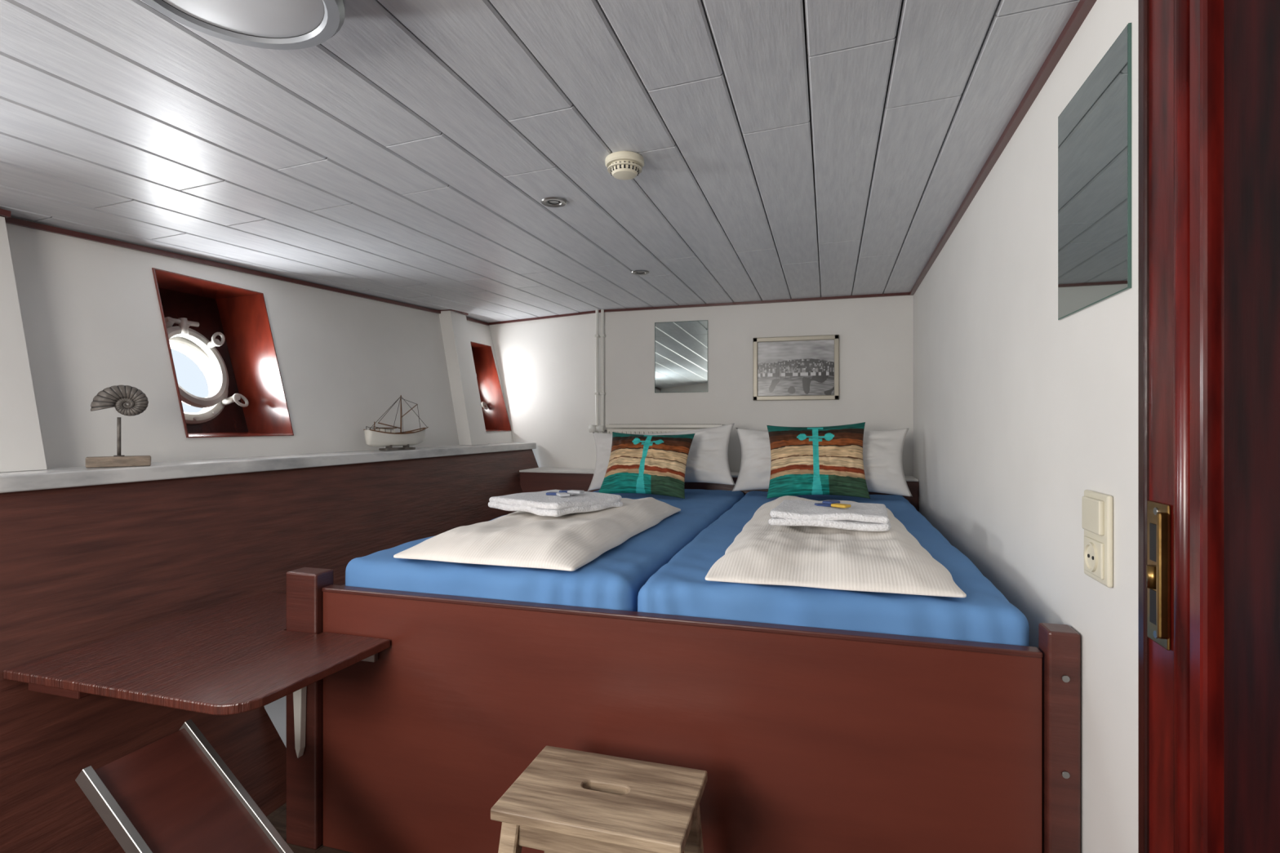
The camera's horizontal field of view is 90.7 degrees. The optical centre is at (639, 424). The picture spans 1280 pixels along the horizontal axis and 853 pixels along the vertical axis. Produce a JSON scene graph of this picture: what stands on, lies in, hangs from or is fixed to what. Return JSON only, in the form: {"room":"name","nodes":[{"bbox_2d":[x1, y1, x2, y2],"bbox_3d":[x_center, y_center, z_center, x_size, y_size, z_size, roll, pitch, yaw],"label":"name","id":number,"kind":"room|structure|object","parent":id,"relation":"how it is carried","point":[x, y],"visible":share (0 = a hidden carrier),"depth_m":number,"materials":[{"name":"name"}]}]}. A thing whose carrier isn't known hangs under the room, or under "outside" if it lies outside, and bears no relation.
{"room":"ship interior","nodes":[
{"label":"ship interior","id":0,"kind":"room"},
{"bbox_2d":[5,217,513,468],"bbox_3d":[-1.619,-0.287,2.011,0.233,0.855,4.930,0,0,17],"label":"wall","id":1,"kind":"structure","parent":0,"point":[92,322],"depth_m":2.11,"materials":[{"name":"paint"}]},
{"bbox_2d":[0,208,47,471],"bbox_3d":[-1.718,-0.230,1.527,0.273,0.693,0.369,0,0,17],"label":"pilaster","id":2,"kind":"object","parent":1,"relation":"attached to","point":[21,446],"visible":1,"depth_m":1.64,"materials":[{"name":"paint"}]},
{"bbox_2d":[151,267,293,437],"bbox_3d":[-1.619,-0.242,2.353,0.390,0.573,0.433,0,0,17],"label":"window","id":3,"kind":"structure","parent":1,"relation":"in","point":[225,330],"depth_m":2.51,"materials":[{"name":"brown wood"}]},
{"bbox_2d":[4,217,440,313],"bbox_3d":[-1.775,-0.568,1.724,0.016,0.215,4.250,0,0,16],"label":"trim","id":4,"kind":"structure","parent":1,"relation":"attached to","point":[11,220],"depth_m":2.25,"materials":[{"name":"wood"}]},
{"bbox_2d":[0,442,536,493],"bbox_3d":[-1.453,0.138,1.865,0.210,0.040,4.745,0,0,17],"label":"window ledge","id":5,"kind":"object","parent":1,"relation":"attached to","point":[81,476],"visible":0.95,"depth_m":1.97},
{"bbox_2d":[85,385,151,467],"bbox_3d":[-1.452,0.003,1.763,0.140,0.227,0.044,0,0,-39],"label":"shell ornament","id":6,"kind":"object","parent":5,"relation":"on","point":[117,397],"visible":1,"depth_m":1.76,"materials":[{"name":"grey wood"}]},
{"bbox_2d":[363,395,428,450],"bbox_3d":[-1.119,-0.010,2.942,0.082,0.254,0.362,0,0,27],"label":"boat","id":7,"kind":"object","parent":5,"relation":"on","point":[387,437],"visible":1,"depth_m":2.89,"materials":[{"name":"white wood"}]},
{"bbox_2d":[439,309,488,444],"bbox_3d":[-1.060,-0.288,3.766,0.312,0.809,0.292,0,0,17],"label":"pilaster","id":8,"kind":"object","parent":1,"relation":"attached to","point":[468,415],"depth_m":3.71,"materials":[{"name":"paint"}]},
{"bbox_2d":[466,316,488,325],"bbox_3d":[-1.089,-0.679,4.128,0.016,0.023,0.390,0,0,16],"label":"trim","id":9,"kind":"structure","parent":1,"relation":"attached to","point":[467,318],"depth_m":4.17,"materials":[{"name":"brown wood"}]},
{"bbox_2d":[470,341,511,431],"bbox_3d":[-1.094,-0.242,4.114,0.390,0.573,0.348,0,0,17],"label":"window","id":10,"kind":"structure","parent":1,"relation":"in","point":[495,417],"depth_m":4.26,"materials":[{"name":"brown wood"}]},
{"bbox_2d":[0,448,538,852],"bbox_3d":[-1.206,0.615,1.779,0.388,0.911,4.720,0,0,17],"label":"wall panel","id":11,"kind":"object","parent":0,"point":[80,566],"visible":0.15,"depth_m":1.69,"materials":[{"name":"brown wood"}]},
{"bbox_2d":[266,803,351,852],"bbox_3d":[-0.326,1.100,1.532,2.600,0.060,4.750,0,0,17],"label":"floor","id":12,"kind":"structure","parent":0,"point":[277,818],"depth_m":1.66,"materials":[{"name":"brown wood"}]},
{"bbox_2d":[75,719,293,852],"bbox_3d":[-0.714,0.841,1.139,0.540,0.465,0.199,0,0,17],"label":"folding chair","id":13,"kind":"object","parent":12,"relation":"on","point":[174,793],"visible":1,"depth_m":1.19,"materials":[{"name":"brown paint"}]},
{"bbox_2d":[264,695,286,747],"bbox_3d":[-1.003,0.820,1.808,0.285,0.500,0.012,0,0,17],"label":"panel","id":14,"kind":"object","parent":12,"relation":"on","point":[276,710],"visible":0.04,"depth_m":1.81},
{"bbox_2d":[3,591,390,758],"bbox_3d":[-0.945,0.678,1.567,0.663,0.311,0.657,0,0,17],"label":"table","id":15,"kind":"object","parent":14,"relation":"on","point":[239,656],"visible":0.96,"depth_m":1.40,"materials":[{"name":"brown wood"}]},
{"bbox_2d":[490,746,707,852],"bbox_3d":[-0.067,0.864,1.132,0.352,0.413,0.311,0,0,17],"label":"step stool","id":16,"kind":"object","parent":12,"relation":"on","point":[565,801],"visible":1,"depth_m":1.09,"materials":[{"name":"brown wood"}]},
{"bbox_2d":[286,567,1080,852],"bbox_3d":[0.237,0.720,2.373,1.755,0.700,2.112,0,0,17],"label":"frame","id":17,"kind":"object","parent":12,"relation":"on","point":[806,740],"visible":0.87,"depth_m":1.33,"materials":[{"name":"brown paint"}]},
{"bbox_2d":[345,488,744,611],"bbox_3d":[-0.110,0.435,2.500,0.796,0.183,2.052,0,0,17],"label":"mattress","id":18,"kind":"object","parent":17,"relation":"on","point":[614,580],"visible":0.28,"depth_m":1.57,"materials":[{"name":"blue fabric"}]},
{"bbox_2d":[393,497,680,571],"bbox_3d":[-0.249,0.305,2.068,0.540,0.076,1.092,0,0,17],"label":"duvet","id":19,"kind":"object","parent":18,"relation":"on","point":[518,539],"visible":0.78,"depth_m":1.66,"materials":[{"name":"fabric"}]},
{"bbox_2d":[488,489,622,516],"bbox_3d":[-0.275,0.248,2.086,0.332,0.060,0.316,0,0,39],"label":"folded towel","id":20,"kind":"object","parent":19,"relation":"on","point":[551,503],"visible":1,"depth_m":2.00,"materials":[{"name":"white fabric"}]},
{"bbox_2d":[598,431,694,498],"bbox_3d":[0.032,0.190,3.065,0.436,0.305,0.233,0,0,17],"label":"decorative cushion","id":21,"kind":"object","parent":18,"relation":"on","point":[654,464],"visible":1,"depth_m":3.01,"materials":[{"name":"multicoloured fabric"}]},
{"bbox_2d":[587,422,734,491],"bbox_3d":[0.107,0.173,3.316,0.802,0.360,0.214,0,0,17],"label":"bed pillow","id":22,"kind":"object","parent":18,"relation":"on","point":[707,461],"visible":0.45,"depth_m":3.21,"materials":[{"name":"fabric"}]},
{"bbox_2d":[637,490,1029,646],"bbox_3d":[0.651,0.435,2.273,0.787,0.182,2.052,0,0,17],"label":"mattress","id":23,"kind":"object","parent":17,"relation":"on","point":[680,587],"visible":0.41,"depth_m":1.34,"materials":[{"name":"blue fabric"}]},
{"bbox_2d":[766,422,870,498],"bbox_3d":[0.812,0.165,2.916,0.454,0.352,0.196,0,0,13],"label":"decorative cushion","id":24,"kind":"object","parent":23,"relation":"on","point":[828,460],"visible":1,"depth_m":2.87,"materials":[{"name":"multicoloured fabric"}]},
{"bbox_2d":[732,427,912,497],"bbox_3d":[0.872,0.175,3.084,0.834,0.315,0.222,0,0,17],"label":"bed pillow","id":25,"kind":"object","parent":23,"relation":"on","point":[882,450],"visible":0.38,"depth_m":3.01,"materials":[{"name":"fabric"}]},
{"bbox_2d":[705,495,966,597],"bbox_3d":[0.578,0.310,1.958,0.545,0.066,1.354,0,0,17],"label":"duvet","id":26,"kind":"object","parent":23,"relation":"on","point":[892,561],"visible":0.72,"depth_m":1.43,"materials":[{"name":"fabric"}]},
{"bbox_2d":[768,499,891,531],"bbox_3d":[0.571,0.263,1.895,0.330,0.057,0.312,0,0,20],"label":"folded towel","id":27,"kind":"object","parent":26,"relation":"on","point":[864,517],"visible":1,"depth_m":1.78,"materials":[{"name":"white fabric"}]},
{"bbox_2d":[519,466,918,511],"bbox_3d":[0.375,0.671,3.598,2.193,0.797,0.310,0,0,17],"label":"headboard","id":28,"kind":"object","parent":12,"relation":"on","point":[541,478],"visible":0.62,"depth_m":3.67,"materials":[{"name":"brown paint"}]},
{"bbox_2d":[1224,0,1279,852],"bbox_3d":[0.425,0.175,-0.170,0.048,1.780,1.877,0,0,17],"label":"door","id":29,"kind":"structure","parent":12,"relation":"on","point":[1251,27],"depth_m":0.68,"materials":[{"name":"brown wood"}]},
{"bbox_2d":[0,0,1079,323],"bbox_3d":[-0.580,-0.628,1.764,3.120,0.372,5.050,0,0,17],"label":"ceiling","id":30,"kind":"structure","parent":0,"point":[411,154],"depth_m":1.46,"materials":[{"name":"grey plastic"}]},
{"bbox_2d":[142,0,345,49],"bbox_3d":[-0.567,-0.624,0.873,0.290,0.056,0.290,0,0,17],"label":"ceiling lamp","id":31,"kind":"object","parent":30,"relation":"attached to","point":[276,24],"depth_m":0.94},
{"bbox_2d":[541,196,567,207],"bbox_3d":[-0.259,-0.667,1.898,0.080,0.007,0.080,0,0,17],"label":"recessed light","id":32,"kind":"object","parent":30,"relation":"in","point":[552,202],"visible":1,"depth_m":1.90,"materials":[{"name":"metal"}]},
{"bbox_2d":[604,151,644,179],"bbox_3d":[-0.039,-0.657,1.619,0.100,0.045,0.100,0,0,17],"label":"smoke detector","id":33,"kind":"object","parent":30,"relation":"attached to","point":[622,165],"visible":1,"depth_m":1.59,"materials":[{"name":"beige plastic"}]},
{"bbox_2d":[631,270,648,275],"bbox_3d":[0.001,-0.682,2.838,0.080,0.007,0.080,0,0,17],"label":"recessed light","id":34,"kind":"object","parent":30,"relation":"in","point":[636,272],"visible":1,"depth_m":2.84,"materials":[{"name":"metal"}]},
{"bbox_2d":[488,293,913,475],"bbox_3d":[0.017,0.160,3.892,3.056,1.860,0.261,0,0,23],"label":"wall","id":35,"kind":"structure","parent":0,"point":[546,367],"depth_m":3.68,"materials":[{"name":"paint"}]},
{"bbox_2d":[588,309,607,466],"bbox_3d":[-0.237,-0.212,3.809,0.119,0.965,0.092,0,0,17],"label":"pipes","id":36,"kind":"object","parent":35,"relation":"attached to","point":[596,428],"visible":0.89,"depth_m":3.82,"materials":[{"name":"white plastic"}]},
{"bbox_2d":[605,424,724,434],"bbox_3d":[0.145,0.134,3.680,0.691,0.272,0.120,0,0,17],"label":"radiator","id":37,"kind":"object","parent":35,"relation":"attached to","point":[630,431],"visible":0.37,"depth_m":3.65,"materials":[{"name":"metal"}]},
{"bbox_2d":[654,320,707,392],"bbox_3d":[0.241,-0.397,3.713,0.320,0.417,0.004,0,0,17],"label":"wall mirror","id":38,"kind":"object","parent":35,"relation":"attached to","point":[681,348],"visible":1,"depth_m":3.71,"materials":[{"name":"clear glass"}]},
{"bbox_2d":[488,292,910,324],"bbox_3d":[0.175,-0.691,3.769,2.657,0.019,0.168,0,0,22],"label":"trim","id":39,"kind":"structure","parent":35,"relation":"attached to","point":[901,293],"depth_m":3.64,"materials":[{"name":"wood"}]},
{"bbox_2d":[752,334,839,400],"bbox_3d":[0.864,-0.312,3.519,0.465,0.355,0.018,0,0,17],"label":"picture","id":40,"kind":"object","parent":35,"relation":"attached to","point":[806,367],"visible":1,"depth_m":3.52,"materials":[{"name":"grey paper"}]},
{"bbox_2d":[913,0,1138,852],"bbox_3d":[1.129,0.150,2.160,0.070,1.880,2.654,0,0,17],"label":"wall","id":41,"kind":"structure","parent":0,"point":[1020,411],"depth_m":1.31,"materials":[{"name":"paint"}]},
{"bbox_2d":[909,0,1096,295],"bbox_3d":[1.073,-0.706,2.127,0.018,0.044,2.550,0,0,17],"label":"trim","id":42,"kind":"structure","parent":41,"relation":"attached to","point":[1083,7],"depth_m":1.43,"materials":[{"name":"wood"}]},
{"bbox_2d":[1057,22,1131,319],"bbox_3d":[0.768,-0.399,1.081,0.004,0.393,0.300,0,0,17],"label":"wall mirror","id":43,"kind":"object","parent":41,"relation":"attached to","point":[1095,126],"visible":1,"depth_m":1.04,"materials":[{"name":"clear glass"}]},
{"bbox_2d":[1081,489,1112,587],"bbox_3d":[0.751,0.185,1.044,0.016,0.146,0.100,0,0,17],"label":"light switch","id":44,"kind":"object","parent":41,"relation":"attached to","point":[1096,507],"visible":1,"depth_m":1.02,"materials":[{"name":"beige plastic"}]},
{"bbox_2d":[1138,0,1224,852],"bbox_3d":[0.721,0.170,0.811,0.082,1.800,0.166,0,0,17],"label":"door frame","id":45,"kind":"structure","parent":41,"relation":"in","point":[1181,42],"depth_m":0.79,"materials":[{"name":"brown wood"}]},
{"bbox_2d":[1146,500,1170,650],"bbox_3d":[0.691,0.200,0.851,0.016,0.190,0.059,0,0,17],"label":"strike plate","id":46,"kind":"object","parent":45,"relation":"attached to","point":[1158,514],"depth_m":0.83,"materials":[{"name":"gold metal"}]}
]}

